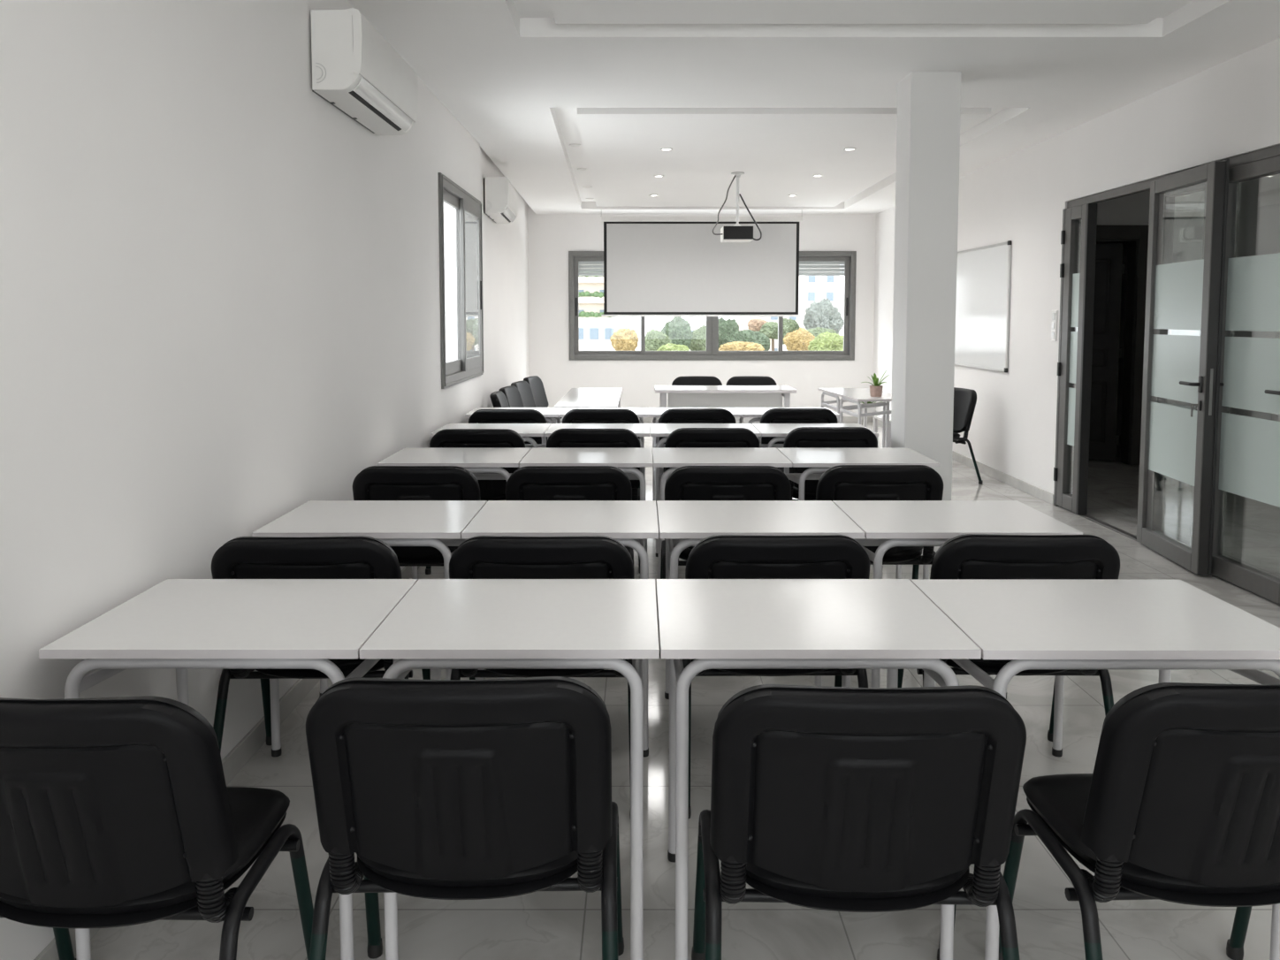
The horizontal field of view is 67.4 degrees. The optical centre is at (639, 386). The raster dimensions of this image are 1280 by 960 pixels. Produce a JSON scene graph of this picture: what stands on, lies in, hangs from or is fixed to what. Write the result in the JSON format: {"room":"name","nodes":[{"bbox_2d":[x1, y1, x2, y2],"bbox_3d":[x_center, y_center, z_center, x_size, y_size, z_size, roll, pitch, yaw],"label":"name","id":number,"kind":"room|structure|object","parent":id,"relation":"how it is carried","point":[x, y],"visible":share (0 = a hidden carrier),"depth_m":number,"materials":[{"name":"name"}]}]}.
{"room":"classroom","nodes":[
{"label":"classroom","id":0,"kind":"room"},
{"bbox_2d":[0,0,529,959],"bbox_3d":[-1.348,-0.432,4.933,0.274,2.950,15.703,0,4,-1],"label":"wall","id":1,"kind":"structure","parent":0,"point":[220,295],"depth_m":2.67,"materials":[{"name":"paint"}]},
{"bbox_2d":[33,566,419,959],"bbox_3d":[-1.244,1.176,2.592,0.012,0.080,10.200,0,4,0],"label":"baseboard","id":2,"kind":"structure","parent":1,"relation":"attached to","point":[252,742],"depth_m":3.06,"materials":[{"name":"tile"}]},
{"bbox_2d":[310,7,418,135],"bbox_3d":[-1.148,-1.304,4.072,0.204,0.303,0.916,0,4,0],"label":"air conditioner","id":3,"kind":"object","parent":1,"relation":"attached to","point":[355,69],"visible":1,"depth_m":3.74,"materials":[{"name":"white plastic"}]},
{"bbox_2d":[437,172,483,388],"bbox_3d":[-1.293,-0.711,6.741,0.154,1.345,1.510,0,4,0],"label":"window","id":4,"kind":"structure","parent":1,"relation":"in","point":[468,365],"depth_m":6.74,"materials":[{"name":"metal"}]},
{"bbox_2d":[483,176,518,223],"bbox_3d":[-1.215,-1.628,8.432,0.204,0.303,0.916,0,4,-2],"label":"air conditioner","id":5,"kind":"object","parent":1,"relation":"attached to","point":[500,196],"visible":1,"depth_m":7.99,"materials":[{"name":"white plastic"}]},
{"bbox_2d":[74,422,1279,959],"bbox_3d":[2.290,1.130,5.170,7.820,0.200,15.950,0,4,0],"label":"floor","id":6,"kind":"structure","parent":0,"point":[538,925],"depth_m":2.34,"materials":[{"name":"tile"}]},
{"bbox_2d":[0,695,313,959],"bbox_3d":[-0.954,0.877,1.787,0.566,0.793,0.561,0,4,1],"label":"padded chair","id":7,"kind":"object","parent":6,"relation":"on","point":[122,811],"visible":0.99,"depth_m":1.59,"materials":[{"name":"black plastic"}]},
{"bbox_2d":[38,579,417,959],"bbox_3d":[-0.893,0.876,2.229,0.644,0.730,0.525,0,4,0],"label":"table","id":8,"kind":"object","parent":6,"relation":"on","point":[181,625],"visible":0.7,"depth_m":2.07,"materials":[{"name":"white laminate"}]},
{"bbox_2d":[211,535,430,752],"bbox_3d":[-0.945,0.795,2.914,0.566,0.793,0.561,0,4,-1],"label":"padded chair","id":9,"kind":"object","parent":6,"relation":"on","point":[356,557],"visible":0.27,"depth_m":2.66,"materials":[{"name":"black plastic"}]},
{"bbox_2d":[251,500,487,757],"bbox_3d":[-0.885,0.800,3.284,0.651,0.730,0.525,0,4,0],"label":"table","id":10,"kind":"object","parent":6,"relation":"on","point":[438,524],"visible":0.59,"depth_m":3.15,"materials":[{"name":"white laminate"}]},
{"bbox_2d":[352,465,480,566],"bbox_3d":[-0.927,0.703,4.184,0.566,0.793,0.561,0,4,0],"label":"padded chair","id":11,"kind":"object","parent":6,"relation":"on","point":[373,483],"visible":0.3,"depth_m":3.94,"materials":[{"name":"black plastic"}]},
{"bbox_2d":[377,447,531,579],"bbox_3d":[-0.885,0.697,4.710,0.651,0.730,0.525,0,4,0],"label":"table","id":12,"kind":"object","parent":6,"relation":"on","point":[485,463],"visible":0.39,"depth_m":4.63,"materials":[{"name":"white laminate"}]},
{"bbox_2d":[305,676,624,959],"bbox_3d":[-0.315,0.871,1.867,0.566,0.793,0.561,0,4,-1],"label":"padded chair","id":13,"kind":"object","parent":6,"relation":"on","point":[484,788],"visible":1,"depth_m":1.66,"materials":[{"name":"black plastic"}]},
{"bbox_2d":[425,428,525,574],"bbox_3d":[-0.896,0.609,5.488,0.566,0.793,0.561,0,4,-1],"label":"padded chair","id":14,"kind":"object","parent":6,"relation":"on","point":[490,490],"visible":0.28,"depth_m":5.23,"materials":[{"name":"black plastic"}]},
{"bbox_2d":[430,423,551,448],"bbox_3d":[-0.885,0.615,5.842,0.651,0.730,0.525,0,4,0],"label":"table","id":15,"kind":"object","parent":6,"relation":"on","point":[526,430],"visible":0.29,"depth_m":5.86,"materials":[{"name":"white laminate"}]},
{"bbox_2d":[468,409,547,444],"bbox_3d":[-0.886,0.526,6.625,0.566,0.793,0.561,0,4,0],"label":"padded chair","id":16,"kind":"object","parent":6,"relation":"on","point":[481,415],"visible":0.18,"depth_m":6.36,"materials":[{"name":"black plastic"}]},
{"bbox_2d":[359,579,658,959],"bbox_3d":[-0.264,0.876,2.229,0.605,0.730,0.525,0,4,0],"label":"table","id":17,"kind":"object","parent":6,"relation":"on","point":[438,624],"visible":0.9,"depth_m":2.05,"materials":[{"name":"white laminate"}]},
{"bbox_2d":[498,385,524,407],"bbox_3d":[-0.947,0.395,8.445,0.561,0.793,0.566,0,4,6],"label":"padded chair","id":18,"kind":"object","parent":6,"relation":"on","point":[512,393],"visible":0.29,"depth_m":8.49,"materials":[{"name":"black plastic"}]},
{"bbox_2d":[464,407,564,423],"bbox_3d":[-0.885,0.537,6.919,0.651,0.730,0.525,0,4,0],"label":"table","id":19,"kind":"object","parent":6,"relation":"on","point":[547,412],"visible":0.23,"depth_m":6.98,"materials":[{"name":"white laminate"}]},
{"bbox_2d":[489,390,548,439],"bbox_3d":[-0.946,0.438,7.843,0.561,0.793,0.566,0,4,-2],"label":"padded chair","id":20,"kind":"object","parent":6,"relation":"on","point":[499,400],"visible":0.19,"depth_m":7.76,"materials":[{"name":"black plastic"}]},
{"bbox_2d":[510,380,561,423],"bbox_3d":[-0.932,0.346,9.118,0.561,0.793,0.566,0,4,7],"label":"padded chair","id":21,"kind":"object","parent":6,"relation":"on","point":[523,387],"visible":0.3,"depth_m":9.19,"materials":[{"name":"black plastic"}]},
{"bbox_2d":[449,535,634,817],"bbox_3d":[-0.278,0.795,2.921,0.566,0.793,0.561,0,4,0],"label":"padded chair","id":22,"kind":"object","parent":6,"relation":"on","point":[479,557],"visible":0.31,"depth_m":2.67,"materials":[{"name":"black plastic"}]},
{"bbox_2d":[523,375,562,418],"bbox_3d":[-0.904,0.292,9.866,0.561,0.793,0.566,1,4,9],"label":"padded chair","id":23,"kind":"object","parent":6,"relation":"on","point":[535,382],"visible":0.39,"depth_m":9.93,"materials":[{"name":"black plastic"}]},
{"bbox_2d":[461,500,658,757],"bbox_3d":[-0.249,0.800,3.284,0.615,0.730,0.525,0,4,0],"label":"table","id":24,"kind":"object","parent":6,"relation":"on","point":[629,522],"visible":0.58,"depth_m":3.15,"materials":[{"name":"white laminate"}]},
{"bbox_2d":[505,465,633,563],"bbox_3d":[-0.299,0.703,4.184,0.566,0.793,0.561,0,4,-1],"label":"padded chair","id":25,"kind":"object","parent":6,"relation":"on","point":[528,483],"visible":0.25,"depth_m":3.93,"materials":[{"name":"black plastic"}]},
{"bbox_2d":[518,447,652,500],"bbox_3d":[-0.249,0.697,4.710,0.615,0.730,0.525,0,4,0],"label":"table","id":26,"kind":"object","parent":6,"relation":"on","point":[626,459],"visible":0.52,"depth_m":4.60,"materials":[{"name":"white laminate"}]},
{"bbox_2d":[553,399,619,423],"bbox_3d":[-0.410,0.489,7.575,0.480,0.730,0.640,0,4,0],"label":"table","id":27,"kind":"object","parent":6,"relation":"on","point":[562,403],"visible":0.24,"depth_m":7.48,"materials":[{"name":"white laminate"}]},
{"bbox_2d":[560,393,620,407],"bbox_3d":[-0.410,0.443,8.215,0.480,0.730,0.640,0,4,0],"label":"table","id":28,"kind":"object","parent":6,"relation":"on","point":[567,396],"visible":0.16,"depth_m":8.15,"materials":[{"name":"white laminate"}]},
{"bbox_2d":[546,428,640,573],"bbox_3d":[-0.258,0.607,5.508,0.566,0.793,0.561,0,4,0],"label":"padded chair","id":29,"kind":"object","parent":6,"relation":"on","point":[561,438],"visible":0.28,"depth_m":5.25,"materials":[{"name":"black plastic"}]},
{"bbox_2d":[566,388,622,407],"bbox_3d":[-0.410,0.397,8.856,0.480,0.730,0.640,0,4,0],"label":"table","id":30,"kind":"object","parent":6,"relation":"on","point":[572,390],"visible":0.17,"depth_m":8.84,"materials":[{"name":"white laminate"}]},
{"bbox_2d":[543,423,649,447],"bbox_3d":[-0.249,0.615,5.842,0.615,0.730,0.525,0,4,0],"label":"table","id":31,"kind":"object","parent":6,"relation":"on","point":[640,430],"visible":0.27,"depth_m":5.86,"materials":[{"name":"white laminate"}]},
{"bbox_2d":[562,408,639,488],"bbox_3d":[-0.263,0.525,6.645,0.566,0.793,0.561,0,4,0],"label":"padded chair","id":32,"kind":"object","parent":6,"relation":"on","point":[578,415],"visible":0.12,"depth_m":6.37,"materials":[{"name":"black plastic"}]},
{"bbox_2d":[559,407,648,423],"bbox_3d":[-0.249,0.537,6.919,0.615,0.730,0.525,0,4,0],"label":"table","id":33,"kind":"object","parent":6,"relation":"on","point":[641,412],"visible":0.18,"depth_m":6.98,"materials":[{"name":"white laminate"}]},
{"bbox_2d":[647,407,741,500],"bbox_3d":[0.382,0.537,6.919,0.640,0.730,0.525,0,4,0],"label":"table","id":34,"kind":"object","parent":6,"relation":"on","point":[653,412],"visible":0.18,"depth_m":6.91,"materials":[{"name":"white laminate"}]},
{"bbox_2d":[658,408,735,472],"bbox_3d":[0.382,0.524,6.665,0.566,0.793,0.561,0,4,-1],"label":"padded chair","id":35,"kind":"object","parent":6,"relation":"on","point":[673,415],"visible":0.23,"depth_m":6.40,"materials":[{"name":"black plastic"}]},
{"bbox_2d":[671,375,722,385],"bbox_3d":[0.588,0.301,9.738,0.566,0.793,0.561,0,4,0],"label":"padded chair","id":36,"kind":"object","parent":6,"relation":"on","point":[693,380],"visible":0.16,"depth_m":9.90,"materials":[{"name":"black plastic"}]},
{"bbox_2d":[649,423,761,556],"bbox_3d":[0.382,0.615,5.842,0.640,0.730,0.525,0,4,0],"label":"table","id":37,"kind":"object","parent":6,"relation":"on","point":[657,430],"visible":0.38,"depth_m":5.86,"materials":[{"name":"white laminate"}]},
{"bbox_2d":[664,427,759,471],"bbox_3d":[0.402,0.605,5.538,0.566,0.793,0.561,0,4,0],"label":"padded chair","id":38,"kind":"object","parent":6,"relation":"on","point":[682,437],"visible":0.22,"depth_m":5.27,"materials":[{"name":"black plastic"}]},
{"bbox_2d":[652,447,792,579],"bbox_3d":[0.382,0.697,4.710,0.640,0.730,0.525,0,4,0],"label":"table","id":39,"kind":"object","parent":6,"relation":"on","point":[674,458],"visible":0.56,"depth_m":4.60,"materials":[{"name":"white laminate"}]},
{"bbox_2d":[659,465,791,658],"bbox_3d":[0.366,0.703,4.191,0.566,0.793,0.561,0,4,1],"label":"padded chair","id":40,"kind":"object","parent":6,"relation":"on","point":[686,483],"visible":0.3,"depth_m":3.94,"materials":[{"name":"black plastic"}]},
{"bbox_2d":[654,385,796,437],"bbox_3d":[0.796,0.371,9.211,1.314,0.730,0.580,0,4,0],"label":"desk","id":41,"kind":"object","parent":6,"relation":"on","point":[678,396],"visible":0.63,"depth_m":8.99,"materials":[{"name":"white laminate"}]},
{"bbox_2d":[725,375,777,385],"bbox_3d":[1.149,0.301,9.738,0.566,0.793,0.561,0,4,0],"label":"padded chair","id":42,"kind":"object","parent":6,"relation":"on","point":[747,380],"visible":0.18,"depth_m":9.90,"materials":[{"name":"black fabric"}]},
{"bbox_2d":[656,500,865,754],"bbox_3d":[0.382,0.800,3.284,0.640,0.730,0.525,0,4,0],"label":"table","id":43,"kind":"object","parent":6,"relation":"on","point":[683,524],"visible":0.53,"depth_m":3.21,"materials":[{"name":"white laminate"}]},
{"bbox_2d":[682,534,870,818],"bbox_3d":[0.390,0.794,2.934,0.566,0.793,0.561,0,4,-1],"label":"padded chair","id":44,"kind":"object","parent":6,"relation":"on","point":[718,556],"visible":0.27,"depth_m":2.68,"materials":[{"name":"black plastic"}]},
{"bbox_2d":[734,407,839,423],"bbox_3d":[1.044,0.537,6.919,0.677,0.730,0.525,0,4,0],"label":"table","id":45,"kind":"object","parent":6,"relation":"on","point":[757,413],"visible":0.26,"depth_m":6.85,"materials":[{"name":"white laminate"}]},
{"bbox_2d":[759,408,838,471],"bbox_3d":[1.071,0.522,6.685,0.566,0.793,0.561,0,4,0],"label":"padded chair","id":46,"kind":"object","parent":6,"relation":"on","point":[773,415],"visible":0.16,"depth_m":6.42,"materials":[{"name":"black plastic"}]},
{"bbox_2d":[751,423,878,448],"bbox_3d":[1.044,0.615,5.842,0.677,0.730,0.525,0,4,0],"label":"table","id":47,"kind":"object","parent":6,"relation":"on","point":[780,430],"visible":0.35,"depth_m":5.88,"materials":[{"name":"white laminate"}]},
{"bbox_2d":[656,579,981,959],"bbox_3d":[0.366,0.876,2.229,0.647,0.730,0.525,0,4,0],"label":"table","id":48,"kind":"object","parent":6,"relation":"on","point":[891,625],"visible":0.89,"depth_m":2.07,"materials":[{"name":"white laminate"}]},
{"bbox_2d":[782,426,877,500],"bbox_3d":[1.069,0.602,5.577,0.566,0.793,0.561,0,4,1],"label":"padded chair","id":49,"kind":"object","parent":6,"relation":"on","point":[801,437],"visible":0.32,"depth_m":5.32,"materials":[{"name":"black plastic"}]},
{"bbox_2d":[818,388,889,447],"bbox_3d":[1.953,0.398,8.840,0.480,0.730,0.620,0,4,-4],"label":"table","id":50,"kind":"object","parent":6,"relation":"on","point":[830,392],"visible":0.48,"depth_m":8.73,"materials":[{"name":"white laminate"}]},
{"bbox_2d":[691,684,1026,959],"bbox_3d":[0.390,0.874,1.832,0.566,0.793,0.561,0,4,1],"label":"padded chair","id":51,"kind":"object","parent":6,"relation":"on","point":[826,798],"visible":1,"depth_m":1.62,"materials":[{"name":"black plastic"}]},
{"bbox_2d":[777,447,940,579],"bbox_3d":[1.044,0.697,4.710,0.677,0.730,0.525,0,4,0],"label":"table","id":52,"kind":"object","parent":6,"relation":"on","point":[819,460],"visible":0.49,"depth_m":4.63,"materials":[{"name":"white laminate"}]},
{"bbox_2d":[836,393,891,447],"bbox_3d":[2.002,0.443,8.221,0.480,0.730,0.620,0,4,-4],"label":"table","id":53,"kind":"object","parent":6,"relation":"on","point":[854,398],"visible":0.57,"depth_m":8.24,"materials":[{"name":"white laminate"}]},
{"bbox_2d":[861,370,889,396],"bbox_3d":[1.994,-0.033,8.129,0.252,0.232,0.149,0,4,0],"label":"potted plant","id":54,"kind":"object","parent":53,"relation":"on","point":[876,390],"visible":1,"depth_m":8.11,"materials":[{"name":"green plant"}]},
{"bbox_2d":[859,401,882,447],"bbox_3d":[2.308,0.380,9.702,0.358,0.642,0.308,2,5,28],"label":"pot","id":55,"kind":"object","parent":6,"relation":"on","point":[869,409],"visible":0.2,"depth_m":9.63,"materials":[{"name":"white ceramic"}]},
{"bbox_2d":[815,464,943,579],"bbox_3d":[1.001,0.701,4.211,0.566,0.793,0.561,0,4,0],"label":"padded chair","id":56,"kind":"object","parent":6,"relation":"on","point":[840,482],"visible":0.38,"depth_m":3.96,"materials":[{"name":"black plastic"}]},
{"bbox_2d":[872,414,891,447],"bbox_3d":[2.590,0.514,9.311,0.540,0.430,0.560,0,4,0],"label":"table","id":57,"kind":"object","parent":6,"relation":"on","point":[880,417],"visible":0.2,"depth_m":9.39,"materials":[{"name":"white laminate"}]},
{"bbox_2d":[832,500,1082,757],"bbox_3d":[1.044,0.800,3.284,0.677,0.730,0.525,0,4,0],"label":"table","id":58,"kind":"object","parent":6,"relation":"on","point":[887,524],"visible":0.61,"depth_m":3.15,"materials":[{"name":"white laminate"}]},
{"bbox_2d":[952,387,982,484],"bbox_3d":[2.542,0.409,8.244,0.561,0.793,0.566,-1,4,-17],"label":"padded chair","id":59,"kind":"object","parent":6,"relation":"on","point":[964,400],"visible":0.49,"depth_m":8.08,"materials":[{"name":"black plastic"}]},
{"bbox_2d":[897,533,1119,741],"bbox_3d":[1.100,0.793,2.939,0.566,0.793,0.561,0,4,1],"label":"padded chair","id":60,"kind":"object","parent":6,"relation":"on","point":[967,556],"visible":0.3,"depth_m":2.69,"materials":[{"name":"black plastic"}]},
{"bbox_2d":[910,579,1279,959],"bbox_3d":[1.038,0.877,2.225,0.690,0.730,0.525,0,4,0],"label":"table","id":61,"kind":"object","parent":6,"relation":"on","point":[1164,626],"visible":0.7,"depth_m":2.09,"materials":[{"name":"white laminate"}]},
{"bbox_2d":[998,682,1279,959],"bbox_3d":[1.047,0.872,1.847,0.566,0.793,0.561,0,4,-2],"label":"padded chair","id":62,"kind":"object","parent":6,"relation":"on","point":[1180,802],"visible":0.98,"depth_m":1.65,"materials":[{"name":"black plastic"}]},
{"bbox_2d":[527,204,876,416],"bbox_3d":[0.900,-1.006,12.861,5.000,2.950,0.300,0,4,0],"label":"wall","id":63,"kind":"structure","parent":0,"point":[551,237],"depth_m":12.74,"materials":[{"name":"paint"}]},
{"bbox_2d":[568,251,856,360],"bbox_3d":[0.954,-1.092,12.780,3.792,1.472,0.208,0,4,0],"label":"window","id":64,"kind":"structure","parent":63,"relation":"in","point":[847,260],"depth_m":12.73,"materials":[{"name":"metal"}]},
{"bbox_2d":[578,261,844,275],"bbox_3d":[0.954,-1.660,12.836,3.752,0.347,0.015,0,4,0],"label":"roller shutter","id":65,"kind":"object","parent":64,"relation":"attached to","point":[581,264],"depth_m":12.84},
{"bbox_2d":[638,416,871,422],"bbox_3d":[0.819,0.436,12.809,4.538,0.080,0.012,0,4,0],"label":"baseboard","id":66,"kind":"structure","parent":63,"relation":"attached to","point":[845,419],"depth_m":12.80,"materials":[{"name":"tile"}]},
{"bbox_2d":[347,0,1279,213],"bbox_3d":[0.890,-1.863,4.953,5.020,0.300,15.950,0,4,0],"label":"ceiling","id":67,"kind":"structure","parent":0,"point":[774,93],"depth_m":5.36,"materials":[{"name":"paint"}]},
{"bbox_2d":[568,144,581,146],"bbox_3d":[-0.545,-2.022,8.035,0.108,0.008,0.108,0,4,0],"label":"recessed light","id":68,"kind":"object","parent":67,"relation":"in","point":[570,145],"visible":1,"depth_m":8.04,"materials":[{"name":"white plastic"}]},
{"bbox_2d":[659,147,672,151],"bbox_3d":[0.213,-1.919,7.755,0.108,0.008,0.108,0,4,0],"label":"recessed light","id":69,"kind":"object","parent":67,"relation":"in","point":[661,148],"visible":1,"depth_m":7.72,"materials":[{"name":"white plastic"}]},
{"bbox_2d":[600,209,802,316],"bbox_3d":[0.775,-1.559,12.119,2.548,1.341,0.070,0,4,0],"label":"projection screen","id":70,"kind":"object","parent":67,"relation":"hanging from","point":[654,266],"visible":1,"depth_m":12.12,"materials":[{"name":"white fabric"}]},
{"bbox_2d":[712,171,761,242],"bbox_3d":[0.911,-1.699,9.100,0.467,0.640,0.293,0,4,0],"label":"projector","id":71,"kind":"object","parent":67,"relation":"hanging from","point":[736,232],"visible":1,"depth_m":8.99,"materials":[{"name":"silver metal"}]},
{"bbox_2d":[843,147,856,151],"bbox_3d":[1.695,-1.919,7.755,0.108,0.008,0.108,0,4,0],"label":"recessed light","id":72,"kind":"object","parent":67,"relation":"in","point":[846,148],"visible":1,"depth_m":7.73,"materials":[{"name":"white plastic"}]},
{"bbox_2d":[891,71,961,555],"bbox_3d":[1.636,-0.386,5.539,0.276,2.770,0.295,0,4,0],"label":"pillar","id":73,"kind":"structure","parent":0,"point":[929,102],"depth_m":5.38,"materials":[{"name":"paint"}]},
{"bbox_2d":[872,38,1279,494],"bbox_3d":[3.200,-0.441,5.056,0.200,2.950,15.950,0,4,0],"label":"wall","id":74,"kind":"structure","parent":0,"point":[1229,109],"depth_m":7.33,"materials":[{"name":"paint"}]},
{"bbox_2d":[871,416,1053,504],"bbox_3d":[3.094,0.640,9.997,0.012,0.080,5.650,0,4,0],"label":"baseboard","id":75,"kind":"structure","parent":74,"relation":"attached to","point":[1038,492],"depth_m":8.09,"materials":[{"name":"tile"}]},
{"bbox_2d":[954,240,1011,372],"bbox_3d":[3.086,-0.738,8.987,0.027,1.103,1.908,0,4,0],"label":"whiteboard","id":76,"kind":"object","parent":74,"relation":"attached to","point":[983,273],"visible":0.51,"depth_m":8.62,"materials":[{"name":"ceramic"}]},
{"bbox_2d":[1051,310,1057,341],"bbox_3d":[3.092,-0.454,7.149,0.015,0.225,0.098,0,4,0],"label":"light switch","id":77,"kind":"object","parent":74,"relation":"attached to","point":[1054,326],"visible":1,"depth_m":7.15,"materials":[{"name":"white plastic"}]},
{"bbox_2d":[1053,144,1279,542],"bbox_3d":[3.118,-0.024,4.199,0.095,2.242,5.780,0,4,0],"label":"door frame","id":78,"kind":"structure","parent":74,"relation":"in","point":[1077,295],"depth_m":6.78,"materials":[{"name":"grey metal"}]},
{"bbox_2d":[1136,158,1229,575],"bbox_3d":[3.071,-0.116,5.477,0.184,2.210,0.801,0,4,6],"label":"door","id":79,"kind":"structure","parent":78,"relation":"attached to","point":[1182,446],"depth_m":5.34,"materials":[{"name":"grey metal"}]},
{"bbox_2d":[1145,155,1279,604],"bbox_3d":[3.095,0.044,3.587,0.121,2.170,4.448,0,4,0],"label":"door","id":80,"kind":"structure","parent":78,"relation":"attached to","point":[1248,448],"depth_m":4.96,"materials":[{"name":"glass"}]},
{"bbox_2d":[1096,173,1279,435],"bbox_3d":[4.750,-0.405,5.936,2.900,2.750,11.100,0,4,0],"label":"wall","id":81,"kind":"structure","parent":0,"point":[1258,226],"depth_m":8.99,"materials":[{"name":"paint"}]},
{"bbox_2d":[1089,225,1148,464],"bbox_3d":[4.388,-0.401,9.283,0.775,2.260,0.465,0,4,0],"label":"door","id":82,"kind":"structure","parent":81,"relation":"in","point":[1109,268],"depth_m":9.21,"materials":[{"name":"brown wood"}]},
{"label":"outside","id":83,"kind":"structure","parent":0,"visible":0},
{"bbox_3d":[5.000,1.582,110.402,170.000,0.300,160.000,0,4,0],"label":"ground","id":84,"kind":"structure","parent":83,"visible":0},
{"bbox_2d":[578,267,617,318],"bbox_3d":[-7.000,-9.737,143.497,7.200,17.500,10.749,0,4,0],"label":"apartment block","id":85,"kind":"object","parent":84,"relation":"on","point":[590,287],"visible":0.23,"depth_m":138.33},
{"bbox_2d":[579,318,633,350],"bbox_3d":[-4.700,-4.072,122.024,7.800,9.300,8.400,0,4,0],"label":"building","id":86,"kind":"structure","parent":84,"relation":"on","point":[595,334],"depth_m":117.77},
{"bbox_2d":[609,327,639,350],"bbox_3d":[-1.720,-2.485,108.000,3.223,8.177,3.135,0,4,0],"label":"tree","id":87,"kind":"object","parent":84,"relation":"on","point":[621,339],"visible":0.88,"depth_m":106.84,"materials":[{"name":"yellow plant"}]},
{"bbox_2d":[645,328,671,350],"bbox_3d":[1.889,-2.188,104.164,3.340,8.138,2.944,0,4,0],"label":"bush","id":88,"kind":"object","parent":84,"relation":"on","point":[654,339],"visible":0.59,"depth_m":102.97,"materials":[{"name":"green plant"}]},
{"bbox_2d":[656,342,689,350],"bbox_3d":[3.357,-1.077,98.266,3.446,6.775,3.099,0,4,0],"label":"bush","id":89,"kind":"object","parent":84,"relation":"on","point":[669,346],"visible":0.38,"depth_m":97.04,"materials":[{"name":"green plant"}]},
{"bbox_2d":[660,316,693,349],"bbox_3d":[4.240,-3.579,112.147,3.901,9.759,3.960,0,4,0],"label":"tree","id":90,"kind":"object","parent":84,"relation":"on","point":[678,329],"visible":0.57,"depth_m":110.61,"materials":[{"name":"green plant"}]},
{"bbox_2d":[687,320,706,350],"bbox_3d":[7.600,-4.270,127.525,4.400,8.900,7.400,0,4,0],"label":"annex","id":91,"kind":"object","parent":84,"relation":"on","point":[694,324],"visible":0.09,"depth_m":123.74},
{"bbox_2d":[689,324,706,350],"bbox_3d":[7.464,-3.232,116.007,3.213,8.511,3.307,0,4,0],"label":"tree","id":92,"kind":"object","parent":84,"relation":"on","point":[698,340],"visible":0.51,"depth_m":114.65,"materials":[{"name":"green plant"}]},
{"bbox_2d":[718,317,739,347],"bbox_3d":[10.633,-3.873,118.063,3.351,9.490,3.130,0,4,0],"label":"round tree","id":93,"kind":"object","parent":84,"relation":"on","point":[727,329],"visible":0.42,"depth_m":116.74,"materials":[{"name":"green plant"}]},
{"bbox_2d":[718,341,764,350],"bbox_3d":[10.208,-1.077,96.396,4.664,7.045,4.820,0,4,0],"label":"bush","id":94,"kind":"object","parent":84,"relation":"on","point":[735,346],"visible":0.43,"depth_m":94.77,"materials":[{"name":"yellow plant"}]},
{"bbox_2d":[731,329,770,350],"bbox_3d":[12.751,-2.547,110.011,4.610,8.011,4.677,0,4,0],"label":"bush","id":95,"kind":"object","parent":84,"relation":"on","point":[744,335],"visible":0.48,"depth_m":108.55,"materials":[{"name":"green plant"}]},
{"bbox_2d":[737,321,771,350],"bbox_3d":[15.000,-5.073,139.999,8.400,8.700,8.400,0,4,0],"label":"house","id":96,"kind":"structure","parent":84,"relation":"on","point":[742,325],"depth_m":135.75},
{"bbox_2d":[747,318,767,331],"bbox_3d":[15.701,-4.333,126.067,3.120,9.250,3.270,0,4,0],"label":"tree","id":97,"kind":"object","parent":84,"relation":"on","point":[754,324],"visible":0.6,"depth_m":124.91,"materials":[{"name":"orange plant"}]},
{"bbox_2d":[759,321,788,350],"bbox_3d":[16.939,-3.862,122.174,3.903,8.874,4.115,0,4,0],"label":"umbrella pine","id":98,"kind":"object","parent":84,"relation":"on","point":[769,329],"visible":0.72,"depth_m":120.68,"materials":[{"name":"green plant"}]},
{"bbox_2d":[782,318,799,344],"bbox_3d":[20.381,-4.801,131.926,3.282,9.339,3.625,0,4,0],"label":"tree","id":99,"kind":"object","parent":84,"relation":"on","point":[792,324],"visible":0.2,"depth_m":130.54,"materials":[{"name":"green plant"}]},
{"bbox_2d":[757,267,839,350],"bbox_3d":[25.250,-11.941,154.541,11.900,20.300,10.400,0,4,0],"label":"tower","id":100,"kind":"structure","parent":84,"relation":"on","point":[811,288],"depth_m":149.32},
{"bbox_2d":[783,327,815,350],"bbox_3d":[17.998,-2.575,108.175,3.816,8.330,3.768,0,4,0],"label":"tree","id":101,"kind":"object","parent":84,"relation":"on","point":[799,339],"visible":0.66,"depth_m":106.84,"materials":[{"name":"yellow plant"}]},
{"bbox_2d":[807,327,837,336],"bbox_3d":[21.770,-3.116,116.070,4.763,8.269,4.651,0,4,0],"label":"tree","id":102,"kind":"object","parent":84,"relation":"on","point":[817,331],"visible":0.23,"depth_m":114.60,"materials":[{"name":"green plant"}]},
{"bbox_2d":[802,297,843,334],"bbox_3d":[24.435,-5.839,128.021,5.325,11.971,5.099,0,4,0],"label":"tree","id":103,"kind":"object","parent":84,"relation":"on","point":[822,314],"visible":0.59,"depth_m":126.17,"materials":[{"name":"green plant"}]},
{"bbox_2d":[807,331,843,350],"bbox_3d":[19.954,-1.806,100.163,4.807,7.955,4.336,0,4,0],"label":"bush","id":104,"kind":"object","parent":84,"relation":"on","point":[825,341],"visible":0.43,"depth_m":98.31,"materials":[{"name":"green plant"}]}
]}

